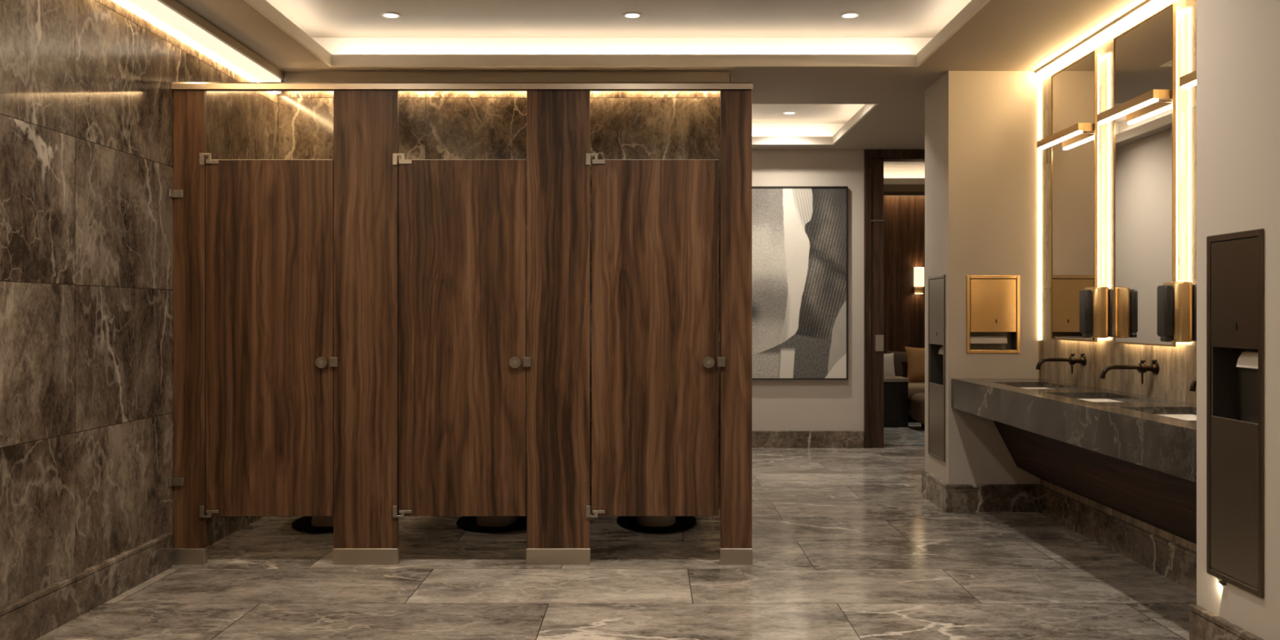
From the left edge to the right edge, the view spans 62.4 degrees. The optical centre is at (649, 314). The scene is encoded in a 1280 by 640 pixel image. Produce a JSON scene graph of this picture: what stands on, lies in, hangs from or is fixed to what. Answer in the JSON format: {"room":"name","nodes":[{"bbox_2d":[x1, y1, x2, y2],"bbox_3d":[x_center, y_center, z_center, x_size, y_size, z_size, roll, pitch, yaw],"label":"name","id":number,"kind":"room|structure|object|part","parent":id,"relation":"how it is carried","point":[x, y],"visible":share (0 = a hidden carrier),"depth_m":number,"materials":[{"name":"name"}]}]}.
{"room":"public restroom","nodes":[
{"label":"public restroom","id":0,"kind":"room"},
{"bbox_2d":[0,0,278,607],"bbox_3d":[-2.356,-0.300,2.460,0.128,3.000,8.320,0,0,0],"label":"wall","id":1,"kind":"structure","parent":0,"point":[86,92],"depth_m":4.29,"materials":[{"name":"stone"}]},
{"bbox_2d":[0,532,171,639],"bbox_3d":[-2.281,1.117,1.659,0.022,0.166,6.717,0,0,0],"label":"baseboard","id":2,"kind":"structure","parent":1,"relation":"attached to","point":[33,615],"depth_m":4.23,"materials":[{"name":"stone"}]},
{"bbox_2d":[278,73,730,509],"bbox_3d":[-0.896,-0.300,6.570,2.792,3.000,0.100,0,0,0],"label":"wall","id":3,"kind":"structure","parent":0,"point":[433,125],"depth_m":6.52,"materials":[{"name":"stone"}]},
{"bbox_2d":[35,415,1196,639],"bbox_3d":[1.390,1.250,5.700,7.620,0.100,14.800,0,0,0],"label":"floor","id":4,"kind":"structure","parent":0,"point":[847,544],"depth_m":4.70,"materials":[{"name":"stone"}]},
{"bbox_2d":[168,89,207,564],"bbox_3d":[-2.216,0.059,5.067,0.155,2.283,0.081,0,0,0],"label":"pilaster","id":5,"kind":"object","parent":4,"relation":"on","point":[188,482],"visible":1,"depth_m":5.08,"materials":[{"name":"brown wood"}]},
{"bbox_2d":[199,153,333,517],"bbox_3d":[-1.842,0.099,5.079,0.638,1.748,0.048,0,0,0],"label":"door","id":6,"kind":"structure","parent":5,"relation":"attached to","point":[269,223],"depth_m":5.08,"materials":[{"name":"brown wood"}]},
{"bbox_3d":[-1.573,0.228,5.067,0.055,0.055,0.020,0,0,0],"label":"knob","id":7,"kind":"part","parent":6,"relation":"part of","materials":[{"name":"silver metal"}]},
{"bbox_2d":[291,515,333,533],"bbox_3d":[-1.825,0.812,6.158,0.464,0.775,0.720,0,0,0],"label":"toilet","id":8,"kind":"object","parent":4,"relation":"on","point":[308,524],"visible":0.1,"depth_m":5.93,"materials":[{"name":"black ceramic"}]},
{"bbox_2d":[329,89,399,564],"bbox_3d":[-1.373,0.059,5.085,0.325,2.283,0.047,0,0,0],"label":"pilaster","id":9,"kind":"object","parent":4,"relation":"on","point":[365,361],"visible":1,"depth_m":5.08,"materials":[{"name":"brown wood"}]},
{"bbox_2d":[392,153,526,517],"bbox_3d":[-0.914,0.099,5.079,0.638,1.748,0.048,0,0,0],"label":"door","id":10,"kind":"structure","parent":9,"relation":"attached to","point":[462,223],"depth_m":5.08,"materials":[{"name":"brown wood"}]},
{"bbox_3d":[-0.645,0.228,5.067,0.055,0.055,0.020,0,0,0],"label":"knob","id":11,"kind":"part","parent":10,"relation":"part of","materials":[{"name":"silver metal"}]},
{"bbox_2d":[171,82,752,91],"bbox_3d":[-0.898,-1.100,5.089,2.788,0.034,0.052,0,0,0],"label":"rail","id":12,"kind":"object","parent":9,"relation":"on","point":[208,86],"visible":1,"depth_m":5.06,"materials":[{"name":"silver metal"}]},
{"bbox_2d":[456,515,526,533],"bbox_3d":[-0.885,0.812,6.158,0.464,0.775,0.720,0,0,0],"label":"toilet","id":13,"kind":"object","parent":4,"relation":"on","point":[479,524],"visible":0.06,"depth_m":5.94,"materials":[{"name":"black ceramic"}]},
{"bbox_2d":[523,89,590,564],"bbox_3d":[-0.446,0.059,5.085,0.320,2.283,0.047,0,0,0],"label":"pilaster","id":14,"kind":"object","parent":4,"relation":"on","point":[557,362],"visible":1,"depth_m":5.08,"materials":[{"name":"brown wood"}]},
{"bbox_2d":[586,153,719,517],"bbox_3d":[0.014,0.099,5.079,0.638,1.748,0.048,0,0,0],"label":"door","id":15,"kind":"structure","parent":14,"relation":"attached to","point":[655,222],"depth_m":5.08,"materials":[{"name":"brown wood"}]},
{"bbox_3d":[0.283,0.228,5.067,0.055,0.055,0.020,0,0,0],"label":"knob","id":16,"kind":"part","parent":15,"relation":"part of","materials":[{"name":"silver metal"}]},
{"bbox_2d":[616,515,696,533],"bbox_3d":[0.040,0.812,6.158,0.464,0.775,0.720,0,0,0],"label":"toilet","id":17,"kind":"object","parent":4,"relation":"on","point":[647,524],"visible":0.15,"depth_m":5.95,"materials":[{"name":"black ceramic"}]},
{"bbox_2d":[717,89,752,564],"bbox_3d":[0.410,0.059,5.085,0.168,2.283,0.047,0,0,0],"label":"pilaster","id":18,"kind":"object","parent":4,"relation":"on","point":[735,361],"visible":1,"depth_m":5.08,"materials":[{"name":"brown wood"}]},
{"bbox_2d":[884,417,924,445],"bbox_3d":[3.150,1.194,11.000,2.900,0.012,2.600,0,0,0],"label":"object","id":19,"kind":"structure","parent":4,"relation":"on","point":[913,434],"depth_m":10.40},
{"bbox_2d":[884,376,909,426],"bbox_3d":[2.591,0.929,11.350,0.302,0.518,0.400,0,0,0],"label":"side table","id":20,"kind":"object","parent":19,"relation":"on","point":[895,388],"visible":0.56,"depth_m":11.15,"materials":[{"name":"wood"}]},
{"bbox_2d":[884,353,924,415],"bbox_3d":[3.600,0.824,12.170,2.100,0.728,1.180,0,0,0],"label":"sofa","id":21,"kind":"object","parent":19,"relation":"on","point":[917,386],"visible":0.02,"depth_m":11.60,"materials":[{"name":"brown fabric"}]},
{"bbox_2d":[884,352,895,376],"bbox_3d":[2.692,0.603,12.163,0.300,0.333,0.131,0,0,-14],"label":"cushion","id":22,"kind":"object","parent":21,"relation":"on","point":[889,371],"visible":0.39,"depth_m":12.13,"materials":[{"name":"beige fabric"}]},
{"bbox_2d":[886,350,907,377],"bbox_3d":[3.040,0.594,12.356,0.520,0.353,0.159,0,0,0],"label":"cushion","id":23,"kind":"object","parent":21,"relation":"on","point":[900,362],"visible":0.31,"depth_m":12.30,"materials":[{"name":"brown fabric"}]},
{"bbox_2d":[904,346,924,381],"bbox_3d":[3.174,0.565,12.114,0.470,0.406,0.186,0,0,5],"label":"cushion","id":24,"kind":"object","parent":21,"relation":"on","point":[915,356],"visible":0.46,"depth_m":12.07,"materials":[{"name":"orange fabric"}]},
{"bbox_2d":[907,380,924,399],"bbox_3d":[3.600,0.852,12.030,2.000,0.153,0.900,0,0,0],"label":"seat cushion","id":25,"kind":"object","parent":21,"relation":"on","point":[917,386],"depth_m":11.59,"materials":[{"name":"beige fabric"}]},
{"bbox_2d":[911,392,924,428],"bbox_3d":[3.120,1.006,11.000,0.720,0.363,0.480,0,0,0],"label":"ottoman","id":26,"kind":"object","parent":19,"relation":"on","point":[917,400],"visible":0.28,"depth_m":10.89,"materials":[{"name":"fabric"}]},
{"bbox_2d":[175,0,1146,191],"bbox_3d":[1.390,-1.623,5.650,7.620,0.265,14.700,0,0,0],"label":"ceiling","id":27,"kind":"structure","parent":0,"point":[1003,35],"depth_m":6.12,"materials":[{"name":"beige paint"}]},
{"bbox_2d":[119,0,284,93],"bbox_3d":[-2.269,-1.423,2.410,0.045,0.134,8.220,0,0,0],"label":"light","id":28,"kind":"object","parent":27,"relation":"attached to","point":[171,15],"visible":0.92,"depth_m":5.38,"materials":[{"name":"beige paint"}]},
{"bbox_2d":[380,12,400,18],"bbox_3d":[-1.470,-1.702,6.000,0.112,0.006,0.112,0,0,0],"label":"recessed light","id":29,"kind":"object","parent":27,"relation":"in","point":[387,15],"visible":1,"depth_m":5.99,"materials":[{"name":"beige paint"}]},
{"bbox_2d":[284,71,729,82],"bbox_3d":[-0.876,-1.437,6.497,2.732,0.106,0.045,0,0,0],"label":"soffit","id":30,"kind":"object","parent":27,"relation":"attached to","point":[289,77],"visible":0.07,"depth_m":6.47,"materials":[{"name":"beige paint"}]},
{"bbox_2d":[244,0,990,66],"bbox_3d":[-0.153,-1.597,3.668,3.933,0.217,5.736,0,0,0],"label":"cove light","id":31,"kind":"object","parent":27,"relation":"attached to","point":[333,51],"depth_m":6.50,"materials":[{"name":"beige paint"}]},
{"bbox_2d":[622,12,642,18],"bbox_3d":[-0.098,-1.702,6.000,0.112,0.006,0.112,0,0,0],"label":"recessed light","id":32,"kind":"object","parent":27,"relation":"in","point":[628,15],"visible":1,"depth_m":5.99,"materials":[{"name":"beige paint"}]},
{"bbox_2d":[782,111,795,114],"bbox_3d":[1.177,-1.702,8.900,0.112,0.006,0.112,0,0,0],"label":"recessed light","id":33,"kind":"object","parent":27,"relation":"in","point":[787,112],"visible":1,"depth_m":8.89,"materials":[{"name":"beige paint"}]},
{"bbox_2d":[840,12,859,18],"bbox_3d":[1.138,-1.702,6.000,0.112,0.006,0.112,0,0,0],"label":"recessed light","id":34,"kind":"object","parent":27,"relation":"in","point":[846,15],"visible":1,"depth_m":5.99,"materials":[{"name":"beige paint"}]},
{"bbox_2d":[884,167,924,184],"bbox_3d":[2.800,-1.597,11.125,3.600,0.217,2.250,0,0,0],"label":"panel light","id":35,"kind":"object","parent":27,"relation":"attached to","point":[892,175],"depth_m":12.21,"materials":[{"name":"beige paint"}]},
{"bbox_2d":[884,191,924,195],"bbox_3d":[3.150,-1.467,12.802,3.700,0.044,0.056,0,0,0],"label":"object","id":36,"kind":"object","parent":27,"relation":"attached to","point":[885,193],"visible":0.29,"depth_m":12.77,"materials":[{"name":"beige paint"}]},
{"bbox_2d":[1035,0,1169,78],"bbox_3d":[2.370,-1.465,4.992,0.030,0.050,2.917,0,0,0],"label":"light","id":37,"kind":"object","parent":27,"relation":"attached to","point":[1148,6],"visible":1,"depth_m":5.51,"materials":[{"name":"glowing white plastic light diffuser"}]},
{"bbox_2d":[751,150,863,431],"bbox_3d":[1.950,-0.300,9.608,3.100,3.000,0.140,0,0,0],"label":"wall","id":38,"kind":"structure","parent":0,"point":[777,405],"depth_m":9.54,"materials":[{"name":"beige paint"}]},
{"bbox_2d":[751,186,848,379],"bbox_3d":[1.201,-0.286,9.515,1.162,1.739,0.044,0,0,0],"label":"painting","id":39,"kind":"object","parent":38,"relation":"attached to","point":[800,233],"visible":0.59,"depth_m":9.50,"materials":[{"name":"black"}]},
{"bbox_2d":[751,431,863,448],"bbox_3d":[1.215,1.123,9.528,1.430,0.153,0.020,0,0,0],"label":"baseboard","id":40,"kind":"structure","parent":38,"relation":"attached to","point":[760,439],"depth_m":9.52,"materials":[{"name":"stone"}]},
{"bbox_2d":[751,103,878,144],"bbox_3d":[1.117,-1.597,8.340,1.394,0.217,2.200,0,0,0],"label":"trim","id":41,"kind":"structure","parent":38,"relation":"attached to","point":[762,133],"depth_m":9.22,"materials":[{"name":"beige paint"}]},
{"bbox_2d":[863,149,924,448],"bbox_3d":[2.518,-0.145,9.601,1.164,2.690,0.195,0,0,0],"label":"door frame","id":42,"kind":"structure","parent":38,"relation":"in","point":[873,159],"depth_m":9.53,"materials":[{"name":"brown wood"}]},
{"bbox_3d":[2.074,0.254,9.523,0.076,0.148,0.006,0,0,0],"label":"strike plate","id":43,"kind":"part","parent":42,"relation":"part of","materials":[{"name":"metal"}]},
{"bbox_2d":[884,195,924,353],"bbox_3d":[3.050,-0.300,12.950,4.300,3.000,0.100,0,0,0],"label":"wall","id":44,"kind":"structure","parent":0,"point":[904,215],"depth_m":12.90,"materials":[{"name":"brown wood"}]},
{"bbox_2d":[913,266,924,293],"bbox_3d":[3.275,-0.417,12.836,0.124,0.320,0.126,0,0,0],"label":"wall sconce","id":45,"kind":"object","parent":44,"relation":"attached to","point":[918,272],"visible":1,"depth_m":12.79,"materials":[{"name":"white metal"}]},
{"bbox_2d":[924,71,1039,484],"bbox_3d":[2.613,-0.300,6.729,1.574,3.000,0.557,0,0,0],"label":"wall column","id":46,"kind":"structure","parent":0,"point":[982,127],"depth_m":6.45,"materials":[{"name":"beige paint"}]},
{"bbox_2d":[928,274,945,462],"bbox_3d":[1.864,0.329,6.707,0.094,1.158,0.375,0,0,0],"label":"dispenser","id":47,"kind":"object","parent":46,"relation":"attached to","point":[936,287],"visible":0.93,"depth_m":6.73,"materials":[{"name":"metal"}]},
{"bbox_3d":[1.822,0.661,6.707,0.006,0.447,0.329,0,0,0],"label":"waste bin panel","id":48,"kind":"part","parent":47,"relation":"part of","materials":[{"name":"metal"}]},
{"bbox_3d":[1.823,-0.019,6.707,0.005,0.415,0.329,0,0,0],"label":"door","id":49,"kind":"part","parent":47,"relation":"part of","materials":[{"name":"metal"}]},
{"bbox_2d":[938,346,942,354],"bbox_3d":[1.863,0.222,6.639,0.046,0.057,0.187,0,0,0],"label":"paper towel","id":50,"kind":"object","parent":47,"relation":"hanging from","point":[940,352],"depth_m":6.69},
{"bbox_2d":[921,471,1040,511],"bbox_3d":[2.095,1.117,6.718,0.581,0.166,0.579,0,0,0],"label":"baseboard","id":51,"kind":"structure","parent":46,"relation":"attached to","point":[948,497],"depth_m":6.43,"materials":[{"name":"stone"}]},
{"bbox_2d":[966,275,1020,353],"bbox_3d":[2.098,-0.004,6.488,0.326,0.477,0.094,0,0,0],"label":"dispenser","id":52,"kind":"object","parent":46,"relation":"attached to","point":[995,304],"visible":0.97,"depth_m":6.45,"materials":[{"name":"gold metal"}]},
{"bbox_2d":[969,336,1007,344],"bbox_3d":[2.074,0.155,6.476,0.226,0.050,0.048,0,0,0],"label":"paper towel","id":53,"kind":"object","parent":52,"relation":"hanging from","point":[973,340],"depth_m":6.46,"materials":[{"name":"white paper"}]},
{"bbox_3d":[2.098,-0.057,6.447,0.280,0.324,0.005,0,0,0],"label":"door","id":54,"kind":"part","parent":52,"relation":"part of","materials":[{"name":"gold metal"}]},
{"bbox_2d":[1038,79,1040,378],"bbox_3d":[2.380,-0.524,6.445,0.008,1.824,0.008,0,0,0],"label":"light","id":55,"kind":"object","parent":46,"relation":"attached to","point":[1039,340],"visible":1,"depth_m":6.44,"materials":[{"name":"white"}]},
{"bbox_2d":[1039,79,1039,340],"bbox_3d":[2.381,-0.641,6.446,0.006,1.590,0.006,0,0,0],"label":"diffuser","id":56,"kind":"object","parent":55,"relation":"attached to","point":[1039,79],"depth_m":6.44,"materials":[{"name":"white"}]},
{"bbox_2d":[1040,0,1196,551],"bbox_3d":[2.445,-0.300,4.992,0.120,3.000,2.917,0,0,0],"label":"wall","id":57,"kind":"structure","parent":0,"point":[1175,377],"depth_m":5.42,"materials":[{"name":"stone"}]},
{"bbox_2d":[1035,352,1086,373],"bbox_3d":[2.253,0.267,5.795,0.266,0.115,0.060,0,0,0],"label":"faucet","id":58,"kind":"object","parent":57,"relation":"attached to","point":[1072,360],"visible":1,"depth_m":5.79,"materials":[{"name":"black metal"}]},
{"bbox_3d":[2.212,0.268,5.795,0.185,0.065,0.023,0,0,0],"label":"spout","id":59,"kind":"part","parent":58,"relation":"part of","materials":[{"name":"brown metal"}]},
{"bbox_2d":[951,378,1196,482],"bbox_3d":[2.113,0.476,4.992,0.542,0.177,2.913,0,0,0],"label":"countertop","id":60,"kind":"structure","parent":57,"relation":"attached to","point":[1130,429],"depth_m":4.56,"materials":[{"name":"stone"}]},
{"bbox_2d":[1018,386,1049,388],"bbox_3d":[2.130,0.478,5.815,0.334,0.119,0.594,0,0,0],"label":"sink","id":61,"kind":"object","parent":60,"relation":"in","point":[1019,387],"visible":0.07,"depth_m":6.10,"materials":[{"name":"white ceramic"}]},
{"bbox_2d":[1076,398,1121,401],"bbox_3d":[2.130,0.478,4.990,0.334,0.119,0.594,0,0,0],"label":"sink","id":62,"kind":"object","parent":60,"relation":"in","point":[1085,399],"visible":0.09,"depth_m":5.27,"materials":[{"name":"white ceramic"}]},
{"bbox_2d":[1155,413,1196,420],"bbox_3d":[2.130,0.478,4.165,0.334,0.119,0.594,0,0,0],"label":"sink","id":63,"kind":"object","parent":60,"relation":"in","point":[1182,416],"visible":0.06,"depth_m":4.45,"materials":[{"name":"white ceramic"}]},
{"bbox_2d":[1051,49,1098,342],"bbox_3d":[2.358,-0.623,5.832,0.052,1.530,0.604,0,0,0],"label":"mirror","id":64,"kind":"object","parent":57,"relation":"attached to","point":[1074,87],"visible":0.98,"depth_m":5.81,"materials":[{"name":"white mirror"}]},
{"bbox_2d":[1036,122,1092,150],"bbox_3d":[2.289,-0.983,5.832,0.086,0.056,0.590,0,0,0],"label":"light","id":65,"kind":"object","parent":64,"relation":"attached to","point":[1077,129],"visible":1,"depth_m":5.72,"materials":[{"name":"gold metal"}]},
{"bbox_2d":[1037,130,1082,150],"bbox_3d":[2.262,-0.962,5.832,0.026,0.014,0.576,0,0,0],"label":"diffuser","id":66,"kind":"object","parent":65,"relation":"attached to","point":[1065,135],"depth_m":5.83,"materials":[{"name":"white plastic"}]},
{"bbox_2d":[993,420,1196,544],"bbox_3d":[2.220,0.783,4.992,0.329,0.434,2.913,0,0,0],"label":"apron panel","id":67,"kind":"object","parent":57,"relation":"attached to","point":[1166,502],"visible":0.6,"depth_m":4.97,"materials":[{"name":"brown wood"}]},
{"bbox_2d":[1079,287,1113,337],"bbox_3d":[2.292,-0.012,5.375,0.183,0.258,0.112,0,0,0],"label":"soap dispenser","id":68,"kind":"object","parent":57,"relation":"attached to","point":[1095,304],"visible":0.89,"depth_m":5.33,"materials":[{"name":"black plastic"}]},
{"bbox_2d":[1037,484,1196,592],"bbox_3d":[2.374,1.117,4.981,0.022,0.166,2.895,0,0,0],"label":"baseboard","id":69,"kind":"structure","parent":57,"relation":"attached to","point":[1173,561],"depth_m":5.25,"materials":[{"name":"stone"}]},
{"bbox_2d":[1099,359,1159,383],"bbox_3d":[2.253,0.267,4.970,0.266,0.115,0.060,0,0,0],"label":"faucet","id":70,"kind":"object","parent":57,"relation":"attached to","point":[1141,367],"visible":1,"depth_m":4.96,"materials":[{"name":"black metal"}]},
{"bbox_3d":[2.212,0.268,4.970,0.185,0.065,0.023,0,0,0],"label":"spout","id":71,"kind":"part","parent":70,"relation":"part of","materials":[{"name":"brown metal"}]},
{"bbox_3d":[2.319,0.296,4.970,0.009,0.056,0.009,0,0,0],"label":"lever","id":72,"kind":"part","parent":70,"relation":"part of","materials":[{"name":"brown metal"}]},
{"bbox_2d":[1113,3,1177,346],"bbox_3d":[2.358,-0.623,5.007,0.052,1.530,0.604,0,0,0],"label":"mirror","id":73,"kind":"object","parent":57,"relation":"attached to","point":[1145,55],"visible":0.98,"depth_m":5.00,"materials":[{"name":"silver mirror"}]},
{"bbox_2d":[1097,88,1169,124],"bbox_3d":[2.289,-0.983,5.007,0.086,0.056,0.590,0,0,0],"label":"light","id":74,"kind":"object","parent":73,"relation":"attached to","point":[1155,95],"visible":1,"depth_m":4.90,"materials":[{"name":"gold metal"}]},
{"bbox_2d":[1098,98,1158,124],"bbox_3d":[2.262,-0.962,5.007,0.026,0.014,0.576,0,0,0],"label":"diffuser","id":75,"kind":"object","parent":74,"relation":"attached to","point":[1138,104],"depth_m":4.99,"materials":[{"name":"white"}]},
{"bbox_2d":[1156,281,1196,342],"bbox_3d":[2.292,-0.012,4.548,0.183,0.258,0.112,0,0,0],"label":"soap dispenser","id":76,"kind":"object","parent":57,"relation":"attached to","point":[1176,301],"visible":0.86,"depth_m":4.51,"materials":[{"name":"black plastic"}]},
{"bbox_2d":[1189,377,1196,391],"bbox_3d":[2.253,0.267,4.145,0.266,0.115,0.060,0,0,0],"label":"faucet","id":77,"kind":"object","parent":57,"relation":"attached to","point":[1193,384],"visible":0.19,"depth_m":4.14,"materials":[{"name":"black metal"}]},
{"bbox_3d":[2.358,-0.623,4.182,0.052,1.530,0.604,0,0,0],"label":"mirror","id":78,"kind":"object","parent":57,"relation":"attached to","visible":0},
{"bbox_2d":[1179,70,1196,88],"bbox_3d":[2.289,-0.983,4.182,0.086,0.056,0.590,0,0,0],"label":"light","id":79,"kind":"object","parent":78,"relation":"attached to","point":[1189,80],"visible":0.26,"depth_m":4.40,"materials":[{"name":"gold metal"}]},
{"bbox_2d":[1181,80,1196,88],"bbox_3d":[2.262,-0.962,4.182,0.026,0.014,0.576,0,0,0],"label":"diffuser","id":80,"kind":"object","parent":79,"relation":"attached to","point":[1185,84],"depth_m":4.42,"materials":[{"name":"white"}]},
{"bbox_2d":[1196,0,1279,639],"bbox_3d":[2.167,-0.300,0.916,0.675,3.000,5.233,0,0,0],"label":"wall","id":81,"kind":"structure","parent":0,"point":[1238,41],"depth_m":3.26,"materials":[{"name":"beige paint"}]},
{"bbox_2d":[1217,581,1226,586],"bbox_3d":[1.823,0.855,3.363,0.014,0.008,0.028,0,0,0],"label":"step light","id":82,"kind":"object","parent":81,"relation":"attached to","point":[1223,584],"visible":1,"depth_m":3.35,"materials":[{"name":"brown metal"}]},
{"bbox_2d":[1189,604,1263,639],"bbox_3d":[1.819,1.084,0.918,0.022,0.232,5.237,0,0,0],"label":"baseboard","id":83,"kind":"structure","parent":81,"relation":"attached to","point":[1204,624],"depth_m":3.40,"materials":[{"name":"stone"}]},
{"bbox_2d":[1206,228,1263,598],"bbox_3d":[1.868,0.294,3.300,0.094,1.102,0.312,0,0,0],"label":"dispenser","id":84,"kind":"object","parent":81,"relation":"attached to","point":[1234,268],"visible":1,"depth_m":3.31,"materials":[{"name":"brown metal"}]},
{"bbox_3d":[1.826,0.575,3.300,0.006,0.495,0.266,0,0,0],"label":"waste bin panel","id":85,"kind":"part","parent":84,"relation":"part of","materials":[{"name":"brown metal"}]},
{"bbox_3d":[1.827,-0.066,3.300,0.005,0.337,0.266,0,0,0],"label":"door","id":86,"kind":"part","parent":84,"relation":"part of","materials":[{"name":"brown metal"}]},
{"bbox_2d":[1235,349,1257,368],"bbox_3d":[1.867,0.137,3.245,0.046,0.057,0.150,0,0,0],"label":"paper towel","id":87,"kind":"object","parent":84,"relation":"hanging from","point":[1248,358],"depth_m":3.27,"materials":[{"name":"white paper"}]}
]}

